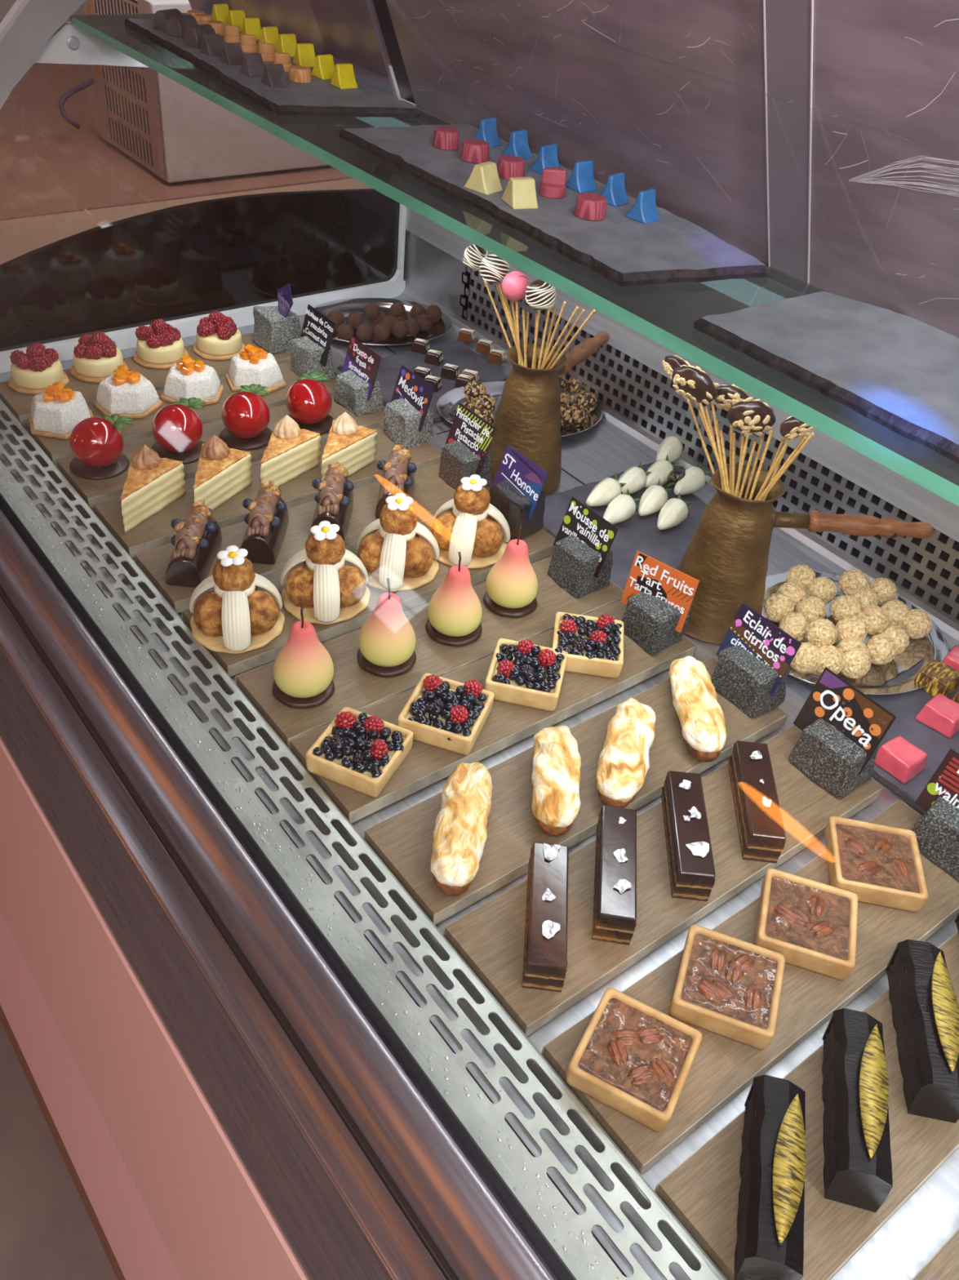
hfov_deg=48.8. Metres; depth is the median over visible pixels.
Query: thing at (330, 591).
pastry
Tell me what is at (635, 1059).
tart
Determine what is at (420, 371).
striped bonbon
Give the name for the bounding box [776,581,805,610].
ball
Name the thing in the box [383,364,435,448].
name card stone
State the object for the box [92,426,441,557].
serving board
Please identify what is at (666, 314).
glass shelf
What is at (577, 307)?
stick
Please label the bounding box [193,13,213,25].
candy
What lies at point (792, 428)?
cake pop
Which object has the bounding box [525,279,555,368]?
cake pop
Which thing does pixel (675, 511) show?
dessert
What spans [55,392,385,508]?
serving board
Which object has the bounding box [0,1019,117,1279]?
floor
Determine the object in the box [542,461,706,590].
slate board
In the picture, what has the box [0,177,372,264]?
countertop
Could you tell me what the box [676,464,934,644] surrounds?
coffee pot
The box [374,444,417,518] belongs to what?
log
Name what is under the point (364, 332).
truffle
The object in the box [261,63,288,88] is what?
candy
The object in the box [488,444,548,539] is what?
name card stone
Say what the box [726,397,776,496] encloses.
cake pop
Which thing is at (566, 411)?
cluster
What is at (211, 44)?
candy
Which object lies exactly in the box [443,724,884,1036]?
serving board
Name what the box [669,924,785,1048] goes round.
tart
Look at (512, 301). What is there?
stick
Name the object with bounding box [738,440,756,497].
stick
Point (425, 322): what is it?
truffle
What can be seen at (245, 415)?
dessert
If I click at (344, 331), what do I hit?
truffle
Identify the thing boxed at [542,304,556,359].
stick
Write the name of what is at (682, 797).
pastry
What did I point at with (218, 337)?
cheesecake
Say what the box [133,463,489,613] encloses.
serving board
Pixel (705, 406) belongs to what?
stick
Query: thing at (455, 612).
pear mousse
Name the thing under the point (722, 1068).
serving board
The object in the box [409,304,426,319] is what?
truffle
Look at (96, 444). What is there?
dessert
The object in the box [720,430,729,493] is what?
stick
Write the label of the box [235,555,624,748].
serving board
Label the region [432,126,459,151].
candy
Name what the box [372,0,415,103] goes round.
post
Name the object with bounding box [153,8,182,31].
candy
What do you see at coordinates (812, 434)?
stick
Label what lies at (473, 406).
cluster
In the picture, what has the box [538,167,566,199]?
candy
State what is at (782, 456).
stick
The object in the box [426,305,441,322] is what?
truffle
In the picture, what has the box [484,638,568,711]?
tart
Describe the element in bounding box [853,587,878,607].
ball
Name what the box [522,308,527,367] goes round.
stick
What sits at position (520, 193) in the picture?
candy
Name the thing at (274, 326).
name card stone
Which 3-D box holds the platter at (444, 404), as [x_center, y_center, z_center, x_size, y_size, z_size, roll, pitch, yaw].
[0.062,-0.352,1.634,0.261,0.015,0.189,-1,40,-9]
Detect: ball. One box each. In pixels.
[764,592,794,622]
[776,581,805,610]
[779,612,810,641]
[786,564,815,592]
[791,642,821,673]
[795,595,826,622]
[804,618,837,648]
[806,576,837,604]
[816,644,844,674]
[831,595,862,622]
[835,614,867,642]
[835,638,867,653]
[838,568,869,595]
[840,647,871,678]
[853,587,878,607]
[857,605,888,635]
[865,634,897,664]
[869,577,897,606]
[877,625,909,654]
[881,600,909,626]
[901,608,932,639]
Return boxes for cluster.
[462,401,479,412]
[464,380,487,402]
[474,393,496,413]
[475,408,493,425]
[558,374,567,390]
[560,388,569,404]
[560,404,573,426]
[567,377,586,392]
[567,390,580,406]
[571,404,588,426]
[579,391,597,413]
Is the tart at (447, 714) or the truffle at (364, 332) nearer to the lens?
the tart at (447, 714)
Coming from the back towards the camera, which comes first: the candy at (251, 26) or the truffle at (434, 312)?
the truffle at (434, 312)
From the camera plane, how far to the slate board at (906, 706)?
1.14 m
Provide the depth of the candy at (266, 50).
1.24 m
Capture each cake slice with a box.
[120,444,186,533]
[193,435,252,510]
[260,414,320,486]
[320,412,377,481]
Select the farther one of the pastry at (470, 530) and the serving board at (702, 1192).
the pastry at (470, 530)
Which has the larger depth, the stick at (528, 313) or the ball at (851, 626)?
the stick at (528, 313)
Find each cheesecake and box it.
[8,342,69,395]
[70,331,128,382]
[133,318,188,369]
[193,311,244,360]
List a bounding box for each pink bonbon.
[875,735,927,783]
[915,693,958,737]
[942,644,958,671]
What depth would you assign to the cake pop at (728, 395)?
1.14 m
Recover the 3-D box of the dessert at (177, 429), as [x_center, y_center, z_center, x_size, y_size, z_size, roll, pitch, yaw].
[-0.402,-0.285,1.417,0.075,0.066,0.087,23,42,20]
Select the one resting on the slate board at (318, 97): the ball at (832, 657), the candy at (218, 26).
the candy at (218, 26)
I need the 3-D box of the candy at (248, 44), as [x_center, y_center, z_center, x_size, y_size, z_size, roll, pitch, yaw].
[-0.278,-0.719,1.272,0.022,0.019,0.020,7,39,1]
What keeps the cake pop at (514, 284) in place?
in the coffee pot at (527, 419)
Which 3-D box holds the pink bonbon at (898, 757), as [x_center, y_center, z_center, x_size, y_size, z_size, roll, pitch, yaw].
[0.435,0.121,1.089,0.041,0.024,0.042,-22,47,-31]
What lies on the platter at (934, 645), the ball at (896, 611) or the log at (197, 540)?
the ball at (896, 611)
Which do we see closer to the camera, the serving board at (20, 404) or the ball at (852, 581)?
the ball at (852, 581)
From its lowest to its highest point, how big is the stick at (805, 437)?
0.191 m
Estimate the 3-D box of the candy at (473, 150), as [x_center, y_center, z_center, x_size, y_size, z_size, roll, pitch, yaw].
[-0.004,-0.461,0.996,0.028,0.016,0.024,5,39,-2]
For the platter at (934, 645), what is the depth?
1.24 m
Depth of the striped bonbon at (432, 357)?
1.74 m
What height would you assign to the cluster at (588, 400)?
0.034 m
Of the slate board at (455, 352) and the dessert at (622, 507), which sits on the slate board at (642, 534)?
the dessert at (622, 507)
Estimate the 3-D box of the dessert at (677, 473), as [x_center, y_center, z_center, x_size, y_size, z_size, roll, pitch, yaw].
[0.279,-0.234,1.491,0.030,0.032,0.054,8,39,2]
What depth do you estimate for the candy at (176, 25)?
1.30 m
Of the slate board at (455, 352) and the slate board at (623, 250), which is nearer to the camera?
the slate board at (623, 250)
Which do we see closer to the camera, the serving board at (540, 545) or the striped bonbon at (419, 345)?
the serving board at (540, 545)
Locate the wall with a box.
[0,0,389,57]
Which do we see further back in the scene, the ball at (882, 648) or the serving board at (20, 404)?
the serving board at (20, 404)
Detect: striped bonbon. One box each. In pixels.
[411,337,430,354]
[413,366,431,379]
[423,374,441,391]
[424,349,443,365]
[440,363,459,380]
[454,373,474,387]
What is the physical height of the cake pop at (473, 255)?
0.189 m
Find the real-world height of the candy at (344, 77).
0.022 m
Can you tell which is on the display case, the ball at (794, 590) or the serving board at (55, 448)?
the serving board at (55, 448)
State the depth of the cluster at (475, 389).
1.60 m
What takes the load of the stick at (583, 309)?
in the coffee pot at (527, 419)
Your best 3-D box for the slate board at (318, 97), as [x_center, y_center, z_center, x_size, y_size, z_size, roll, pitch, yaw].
[-0.267,-0.683,1.252,0.148,0.009,0.501,-21,46,-30]
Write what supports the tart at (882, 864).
on the serving board at (722, 1068)
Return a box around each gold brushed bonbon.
[914,659,958,697]
[952,691,958,702]
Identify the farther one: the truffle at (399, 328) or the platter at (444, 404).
the truffle at (399, 328)
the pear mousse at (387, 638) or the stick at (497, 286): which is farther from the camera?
the stick at (497, 286)
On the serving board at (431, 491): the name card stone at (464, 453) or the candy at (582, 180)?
the name card stone at (464, 453)
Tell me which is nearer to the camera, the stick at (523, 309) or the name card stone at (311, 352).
the stick at (523, 309)
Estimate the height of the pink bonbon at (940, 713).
0.024 m
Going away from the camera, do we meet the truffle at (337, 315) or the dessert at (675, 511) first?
the dessert at (675, 511)
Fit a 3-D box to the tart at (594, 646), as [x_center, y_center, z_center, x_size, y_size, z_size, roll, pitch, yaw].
[0.120,0.001,1.164,0.078,0.037,0.077,8,39,2]
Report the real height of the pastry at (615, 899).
0.037 m
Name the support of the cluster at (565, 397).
on the platter at (444, 404)
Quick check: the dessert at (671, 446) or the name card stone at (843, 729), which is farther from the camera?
the dessert at (671, 446)
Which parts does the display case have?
post, panel trim, panel, black panel, frame, sill, perforated panel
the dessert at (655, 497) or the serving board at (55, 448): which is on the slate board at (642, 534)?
the dessert at (655, 497)
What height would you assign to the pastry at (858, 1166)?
0.054 m
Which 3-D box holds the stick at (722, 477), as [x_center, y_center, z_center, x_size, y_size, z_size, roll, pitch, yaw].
[0.274,-0.167,1.188,0.060,0.157,0.003,29,44,25]
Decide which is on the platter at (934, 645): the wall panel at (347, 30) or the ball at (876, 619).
the ball at (876, 619)
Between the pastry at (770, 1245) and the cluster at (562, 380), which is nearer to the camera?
the pastry at (770, 1245)
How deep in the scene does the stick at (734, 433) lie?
1.16 m
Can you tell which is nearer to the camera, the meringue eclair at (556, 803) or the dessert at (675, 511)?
the meringue eclair at (556, 803)
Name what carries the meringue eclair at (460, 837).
on the serving board at (403, 842)
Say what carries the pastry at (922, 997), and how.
on the serving board at (702, 1192)
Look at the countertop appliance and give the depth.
2.38 m
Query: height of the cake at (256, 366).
0.057 m
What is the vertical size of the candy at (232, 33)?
0.019 m
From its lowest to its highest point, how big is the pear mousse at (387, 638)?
0.106 m
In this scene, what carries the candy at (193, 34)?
on the slate board at (318, 97)
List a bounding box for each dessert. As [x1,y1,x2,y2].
[68,413,133,479]
[151,397,206,464]
[218,383,272,450]
[285,371,333,435]
[586,472,626,506]
[603,488,640,524]
[617,461,652,494]
[638,479,671,515]
[644,454,679,487]
[656,435,683,462]
[657,492,693,529]
[666,466,685,488]
[674,462,710,495]
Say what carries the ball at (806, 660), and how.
on the platter at (934, 645)
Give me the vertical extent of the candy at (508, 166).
0.016 m
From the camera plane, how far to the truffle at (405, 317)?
1.83 m
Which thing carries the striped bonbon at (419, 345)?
on the slate board at (455, 352)
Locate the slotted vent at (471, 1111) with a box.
[0,399,727,1279]
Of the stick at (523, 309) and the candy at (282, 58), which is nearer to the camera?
the candy at (282, 58)
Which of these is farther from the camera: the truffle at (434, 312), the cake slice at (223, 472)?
the truffle at (434, 312)
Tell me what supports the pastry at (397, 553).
on the serving board at (540, 545)
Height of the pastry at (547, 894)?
0.037 m
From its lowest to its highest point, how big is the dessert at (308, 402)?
0.066 m
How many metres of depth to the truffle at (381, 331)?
1.78 m
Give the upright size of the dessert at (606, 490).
0.037 m
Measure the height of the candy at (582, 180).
0.024 m
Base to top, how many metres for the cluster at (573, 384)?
0.034 m
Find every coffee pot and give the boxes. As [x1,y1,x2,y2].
[488,330,609,494]
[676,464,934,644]
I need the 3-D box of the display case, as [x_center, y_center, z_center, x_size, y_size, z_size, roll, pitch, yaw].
[0.019,0.150,1.243,1.088,1.488,1.962,-22,47,-31]
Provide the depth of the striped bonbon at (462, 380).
1.67 m
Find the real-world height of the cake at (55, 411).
0.057 m
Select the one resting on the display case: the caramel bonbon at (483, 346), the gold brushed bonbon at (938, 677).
the caramel bonbon at (483, 346)
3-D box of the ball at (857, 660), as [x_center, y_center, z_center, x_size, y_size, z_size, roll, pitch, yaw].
[0.424,0.026,1.194,0.036,0.035,0.036,-22,47,-31]
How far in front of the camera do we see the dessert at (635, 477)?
1.46 m
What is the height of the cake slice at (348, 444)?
0.074 m
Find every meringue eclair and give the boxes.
[431,762,492,896]
[531,725,581,836]
[595,697,655,808]
[668,656,727,762]
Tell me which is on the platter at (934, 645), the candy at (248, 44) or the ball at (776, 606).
the ball at (776, 606)
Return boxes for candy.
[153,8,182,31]
[166,14,198,38]
[183,24,215,48]
[186,9,204,16]
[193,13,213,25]
[200,33,222,56]
[206,20,224,35]
[211,4,229,24]
[219,42,244,65]
[223,24,239,43]
[226,9,245,31]
[240,17,261,39]
[240,33,257,53]
[240,53,264,77]
[257,26,279,49]
[257,41,275,62]
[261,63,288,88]
[273,51,292,72]
[275,33,297,57]
[288,65,311,83]
[293,43,315,66]
[311,53,334,79]
[329,62,357,88]
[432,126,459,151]
[460,138,489,164]
[463,160,502,195]
[474,117,502,147]
[497,155,524,180]
[501,129,532,159]
[501,177,537,209]
[529,143,559,174]
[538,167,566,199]
[564,160,597,193]
[573,192,607,221]
[600,172,629,207]
[625,188,660,224]
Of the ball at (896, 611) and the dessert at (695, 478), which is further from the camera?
the dessert at (695, 478)
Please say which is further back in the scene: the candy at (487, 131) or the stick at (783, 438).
the stick at (783, 438)
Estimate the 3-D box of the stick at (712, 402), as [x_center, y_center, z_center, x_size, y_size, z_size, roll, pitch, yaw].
[0.274,-0.173,1.179,0.084,0.178,0.003,31,45,27]
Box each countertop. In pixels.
[0,56,391,220]
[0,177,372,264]
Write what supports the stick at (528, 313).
in the coffee pot at (527, 419)
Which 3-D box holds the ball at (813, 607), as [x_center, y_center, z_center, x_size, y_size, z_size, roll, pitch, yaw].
[0.397,-0.035,1.265,0.036,0.035,0.036,34,46,29]
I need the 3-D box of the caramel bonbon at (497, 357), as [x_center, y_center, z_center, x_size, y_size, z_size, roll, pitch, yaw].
[0.029,-0.474,1.766,0.028,0.019,0.022,19,41,15]
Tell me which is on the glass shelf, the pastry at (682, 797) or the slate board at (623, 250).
the slate board at (623, 250)
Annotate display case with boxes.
[0,0,958,1279]
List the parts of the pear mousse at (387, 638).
stem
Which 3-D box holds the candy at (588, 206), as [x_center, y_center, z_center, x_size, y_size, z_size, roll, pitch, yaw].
[0.094,-0.367,0.895,0.028,0.016,0.024,16,40,11]
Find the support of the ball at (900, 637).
on the platter at (934, 645)
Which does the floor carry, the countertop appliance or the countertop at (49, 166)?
the countertop at (49, 166)
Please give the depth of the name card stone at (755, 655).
1.11 m
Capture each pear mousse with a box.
[271,605,334,708]
[356,577,416,677]
[425,551,482,647]
[483,526,537,617]
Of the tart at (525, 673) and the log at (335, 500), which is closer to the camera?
the tart at (525, 673)
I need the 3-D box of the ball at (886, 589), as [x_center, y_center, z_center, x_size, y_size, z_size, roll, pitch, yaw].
[0.499,-0.060,1.310,0.036,0.035,0.036,-18,45,-27]
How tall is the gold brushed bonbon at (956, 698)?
0.023 m
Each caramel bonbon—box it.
[457,328,475,343]
[462,368,479,381]
[475,338,493,355]
[487,348,506,364]
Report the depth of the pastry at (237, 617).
1.11 m
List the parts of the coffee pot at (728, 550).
pot, wooden handle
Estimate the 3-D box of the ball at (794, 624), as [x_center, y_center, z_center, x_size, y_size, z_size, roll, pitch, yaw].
[0.369,-0.015,1.236,0.036,0.035,0.036,-7,41,-16]
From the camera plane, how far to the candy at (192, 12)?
1.37 m
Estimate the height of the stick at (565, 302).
0.196 m
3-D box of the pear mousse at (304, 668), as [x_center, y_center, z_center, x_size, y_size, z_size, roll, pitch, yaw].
[-0.177,0.010,1.055,0.064,0.106,0.064,-22,47,-31]
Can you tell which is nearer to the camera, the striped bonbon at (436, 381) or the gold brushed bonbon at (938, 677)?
the gold brushed bonbon at (938, 677)
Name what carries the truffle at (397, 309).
on the truffle at (405, 317)
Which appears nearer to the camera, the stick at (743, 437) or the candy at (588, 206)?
the candy at (588, 206)
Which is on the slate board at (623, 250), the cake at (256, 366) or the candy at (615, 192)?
the candy at (615, 192)
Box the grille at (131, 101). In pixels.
[84,0,165,181]
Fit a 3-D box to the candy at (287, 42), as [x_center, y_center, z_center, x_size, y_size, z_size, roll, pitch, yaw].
[-0.232,-0.720,1.277,0.023,0.022,0.025,-22,47,-31]
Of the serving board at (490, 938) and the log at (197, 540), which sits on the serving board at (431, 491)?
the log at (197, 540)
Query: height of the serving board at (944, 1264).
0.018 m
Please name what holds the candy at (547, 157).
on the slate board at (623, 250)
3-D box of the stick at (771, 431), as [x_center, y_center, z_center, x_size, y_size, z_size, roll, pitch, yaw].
[0.294,-0.151,1.151,0.003,0.181,0.022,9,39,4]
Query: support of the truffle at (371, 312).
on the truffle at (379, 320)
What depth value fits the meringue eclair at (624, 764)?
1.01 m
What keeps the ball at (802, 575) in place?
on the platter at (934, 645)
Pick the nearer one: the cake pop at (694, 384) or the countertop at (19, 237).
the cake pop at (694, 384)
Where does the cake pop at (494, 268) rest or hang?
in the coffee pot at (527, 419)
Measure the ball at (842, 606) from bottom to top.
0.035 m
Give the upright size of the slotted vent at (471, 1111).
0.019 m
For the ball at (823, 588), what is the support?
on the platter at (934, 645)
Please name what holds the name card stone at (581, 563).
on the serving board at (355, 688)
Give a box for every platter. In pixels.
[304,297,451,346]
[435,381,602,436]
[761,571,949,695]
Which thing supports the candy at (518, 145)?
on the slate board at (623, 250)
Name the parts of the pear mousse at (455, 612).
stem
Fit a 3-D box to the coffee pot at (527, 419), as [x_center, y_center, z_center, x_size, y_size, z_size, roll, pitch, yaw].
[0.123,-0.335,1.487,0.112,0.186,0.273,35,47,30]
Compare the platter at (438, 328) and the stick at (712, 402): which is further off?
the platter at (438, 328)
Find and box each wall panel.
[188,0,398,99]
[386,0,768,262]
[763,0,958,337]
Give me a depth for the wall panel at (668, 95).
0.90 m
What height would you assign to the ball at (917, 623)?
0.035 m
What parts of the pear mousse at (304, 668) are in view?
stem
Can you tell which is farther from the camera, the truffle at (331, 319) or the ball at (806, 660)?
the truffle at (331, 319)
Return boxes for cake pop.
[462,244,511,348]
[479,253,524,366]
[502,271,529,364]
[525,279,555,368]
[662,355,715,475]
[671,364,730,493]
[714,384,749,491]
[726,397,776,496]
[754,416,814,500]
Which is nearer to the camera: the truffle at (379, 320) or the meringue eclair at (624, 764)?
the meringue eclair at (624, 764)
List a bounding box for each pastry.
[189,545,284,653]
[280,520,370,624]
[356,493,439,591]
[430,474,510,568]
[522,842,568,992]
[591,804,636,945]
[661,770,715,901]
[728,740,786,863]
[734,1074,806,1279]
[822,1008,893,1212]
[885,939,958,1123]
[955,913,958,933]
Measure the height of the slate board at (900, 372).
0.009 m
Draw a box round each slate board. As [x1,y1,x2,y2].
[124,17,420,118]
[337,339,507,422]
[338,124,769,286]
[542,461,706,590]
[693,291,958,463]
[866,648,958,815]
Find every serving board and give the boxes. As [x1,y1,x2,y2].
[0,333,291,425]
[22,361,337,464]
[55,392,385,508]
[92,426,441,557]
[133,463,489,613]
[181,528,555,676]
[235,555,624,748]
[289,600,697,823]
[363,657,788,924]
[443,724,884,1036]
[541,800,958,1174]
[654,931,958,1279]
[911,1228,958,1279]
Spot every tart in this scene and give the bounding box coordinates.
[306,706,413,797]
[397,672,494,755]
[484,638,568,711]
[551,611,624,679]
[566,987,702,1132]
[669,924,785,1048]
[754,867,857,980]
[824,815,928,912]
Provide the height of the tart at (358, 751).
0.036 m
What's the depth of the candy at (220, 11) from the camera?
1.38 m
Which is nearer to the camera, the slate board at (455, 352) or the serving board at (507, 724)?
the serving board at (507, 724)
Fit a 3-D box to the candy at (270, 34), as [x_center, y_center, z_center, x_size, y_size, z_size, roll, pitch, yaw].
[-0.258,-0.742,1.301,0.023,0.022,0.025,-28,50,-35]
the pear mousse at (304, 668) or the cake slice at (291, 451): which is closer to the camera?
the pear mousse at (304, 668)
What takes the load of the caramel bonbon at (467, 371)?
on the slate board at (455, 352)
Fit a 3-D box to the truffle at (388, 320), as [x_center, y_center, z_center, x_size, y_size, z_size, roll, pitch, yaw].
[-0.155,-0.545,1.821,0.029,0.029,0.029,7,39,1]
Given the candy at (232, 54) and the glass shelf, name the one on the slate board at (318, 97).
the candy at (232, 54)
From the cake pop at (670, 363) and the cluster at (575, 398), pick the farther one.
the cluster at (575, 398)
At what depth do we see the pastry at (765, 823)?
0.98 m
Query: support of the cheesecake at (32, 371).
on the serving board at (20, 404)
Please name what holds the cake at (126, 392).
on the serving board at (55, 448)
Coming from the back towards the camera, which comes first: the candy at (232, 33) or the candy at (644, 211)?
the candy at (232, 33)
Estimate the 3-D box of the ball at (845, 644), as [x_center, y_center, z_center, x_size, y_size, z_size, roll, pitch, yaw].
[0.426,0.014,1.208,0.036,0.035,0.036,-12,43,-22]
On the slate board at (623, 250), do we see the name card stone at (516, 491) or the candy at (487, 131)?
the candy at (487, 131)
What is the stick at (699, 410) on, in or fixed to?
in the coffee pot at (728, 550)
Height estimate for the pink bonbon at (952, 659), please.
0.024 m
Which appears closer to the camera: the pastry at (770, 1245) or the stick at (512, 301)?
the pastry at (770, 1245)
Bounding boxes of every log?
[165,499,222,587]
[240,480,288,564]
[310,462,354,540]
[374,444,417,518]
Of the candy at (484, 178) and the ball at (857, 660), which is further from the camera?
the ball at (857, 660)
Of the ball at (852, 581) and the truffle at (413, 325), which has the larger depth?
the truffle at (413, 325)
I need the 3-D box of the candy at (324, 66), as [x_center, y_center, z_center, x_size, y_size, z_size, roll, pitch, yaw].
[-0.177,-0.655,1.205,0.023,0.022,0.025,-28,50,-35]
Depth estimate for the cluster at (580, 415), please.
1.60 m
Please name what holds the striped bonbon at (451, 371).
on the slate board at (455, 352)
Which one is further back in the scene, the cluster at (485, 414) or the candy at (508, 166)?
the cluster at (485, 414)
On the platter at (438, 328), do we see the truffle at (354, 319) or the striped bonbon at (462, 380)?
the truffle at (354, 319)
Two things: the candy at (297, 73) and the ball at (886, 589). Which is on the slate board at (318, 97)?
the candy at (297, 73)
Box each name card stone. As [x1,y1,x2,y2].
[251,283,301,354]
[290,304,336,381]
[333,336,382,416]
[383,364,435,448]
[439,402,496,488]
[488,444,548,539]
[547,496,618,598]
[620,550,699,655]
[711,602,801,719]
[788,666,896,798]
[911,747,958,879]
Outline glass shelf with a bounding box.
[69,13,958,506]
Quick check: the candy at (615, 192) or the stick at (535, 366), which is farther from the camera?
the stick at (535, 366)
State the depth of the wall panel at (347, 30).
1.21 m
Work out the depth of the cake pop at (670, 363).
1.21 m
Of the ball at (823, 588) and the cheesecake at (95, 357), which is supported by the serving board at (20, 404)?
the cheesecake at (95, 357)
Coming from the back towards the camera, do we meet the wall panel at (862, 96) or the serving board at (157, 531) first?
the serving board at (157, 531)
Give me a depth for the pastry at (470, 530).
1.27 m
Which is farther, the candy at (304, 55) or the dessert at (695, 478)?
the dessert at (695, 478)
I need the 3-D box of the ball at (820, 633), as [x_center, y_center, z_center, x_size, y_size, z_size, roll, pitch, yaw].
[0.391,-0.007,1.208,0.036,0.035,0.036,11,39,6]
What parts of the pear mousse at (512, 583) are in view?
stem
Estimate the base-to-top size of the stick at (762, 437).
0.154 m
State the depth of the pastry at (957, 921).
0.93 m
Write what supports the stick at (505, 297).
in the coffee pot at (527, 419)
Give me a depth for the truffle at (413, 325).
1.81 m
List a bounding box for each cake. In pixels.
[28,381,93,439]
[93,364,162,418]
[160,354,223,408]
[225,343,286,395]
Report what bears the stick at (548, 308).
in the coffee pot at (527, 419)
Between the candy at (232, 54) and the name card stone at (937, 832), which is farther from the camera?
the candy at (232, 54)
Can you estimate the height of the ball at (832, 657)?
0.035 m
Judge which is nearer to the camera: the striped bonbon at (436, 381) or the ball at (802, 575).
the ball at (802, 575)
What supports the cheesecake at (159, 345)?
on the serving board at (20, 404)
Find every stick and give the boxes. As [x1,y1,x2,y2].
[496,284,524,364]
[503,293,524,362]
[511,300,521,365]
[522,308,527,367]
[524,311,529,366]
[533,313,537,368]
[537,307,551,368]
[540,301,566,368]
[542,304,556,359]
[542,306,578,368]
[545,308,585,368]
[549,309,595,368]
[697,408,732,494]
[704,405,724,491]
[711,400,728,493]
[716,419,724,490]
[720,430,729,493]
[732,432,735,495]
[737,436,744,497]
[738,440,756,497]
[743,436,764,498]
[748,430,773,499]
[757,435,807,500]
[760,432,814,501]
[760,436,786,496]
[762,444,788,501]
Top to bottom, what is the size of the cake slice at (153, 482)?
0.074 m
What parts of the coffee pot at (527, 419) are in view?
pot, wooden handle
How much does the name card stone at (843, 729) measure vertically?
0.092 m
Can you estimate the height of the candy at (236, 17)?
0.022 m
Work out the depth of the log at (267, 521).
1.24 m
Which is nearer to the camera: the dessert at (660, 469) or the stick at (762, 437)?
the stick at (762, 437)
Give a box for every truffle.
[327,310,344,325]
[328,317,338,335]
[336,323,353,340]
[346,311,364,328]
[355,324,373,341]
[363,303,380,320]
[369,310,386,326]
[373,323,390,340]
[382,315,397,332]
[389,302,405,317]
[391,320,408,337]
[396,312,408,321]
[404,318,419,335]
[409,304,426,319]
[416,313,432,330]
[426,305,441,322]
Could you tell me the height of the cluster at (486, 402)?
0.034 m
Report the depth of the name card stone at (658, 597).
1.18 m
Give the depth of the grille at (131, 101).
2.38 m
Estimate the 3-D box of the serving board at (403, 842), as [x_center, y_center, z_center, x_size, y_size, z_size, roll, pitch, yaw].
[0.112,0.132,1.045,0.464,0.018,0.110,-22,47,-31]
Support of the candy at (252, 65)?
on the slate board at (318, 97)
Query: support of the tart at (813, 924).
on the serving board at (722, 1068)
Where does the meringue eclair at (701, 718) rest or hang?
on the serving board at (403, 842)
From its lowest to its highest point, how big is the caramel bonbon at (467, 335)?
0.019 m
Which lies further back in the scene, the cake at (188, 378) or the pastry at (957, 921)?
the cake at (188, 378)
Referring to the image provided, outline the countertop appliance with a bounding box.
[57,0,328,183]
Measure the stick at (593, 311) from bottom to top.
0.208 m
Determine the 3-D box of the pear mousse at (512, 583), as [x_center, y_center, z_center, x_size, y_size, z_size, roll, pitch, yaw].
[0.040,-0.086,1.203,0.064,0.106,0.064,34,46,30]
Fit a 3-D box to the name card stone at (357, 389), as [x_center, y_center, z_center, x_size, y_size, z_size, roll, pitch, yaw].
[-0.180,-0.389,1.558,0.052,0.089,0.080,-22,47,-31]

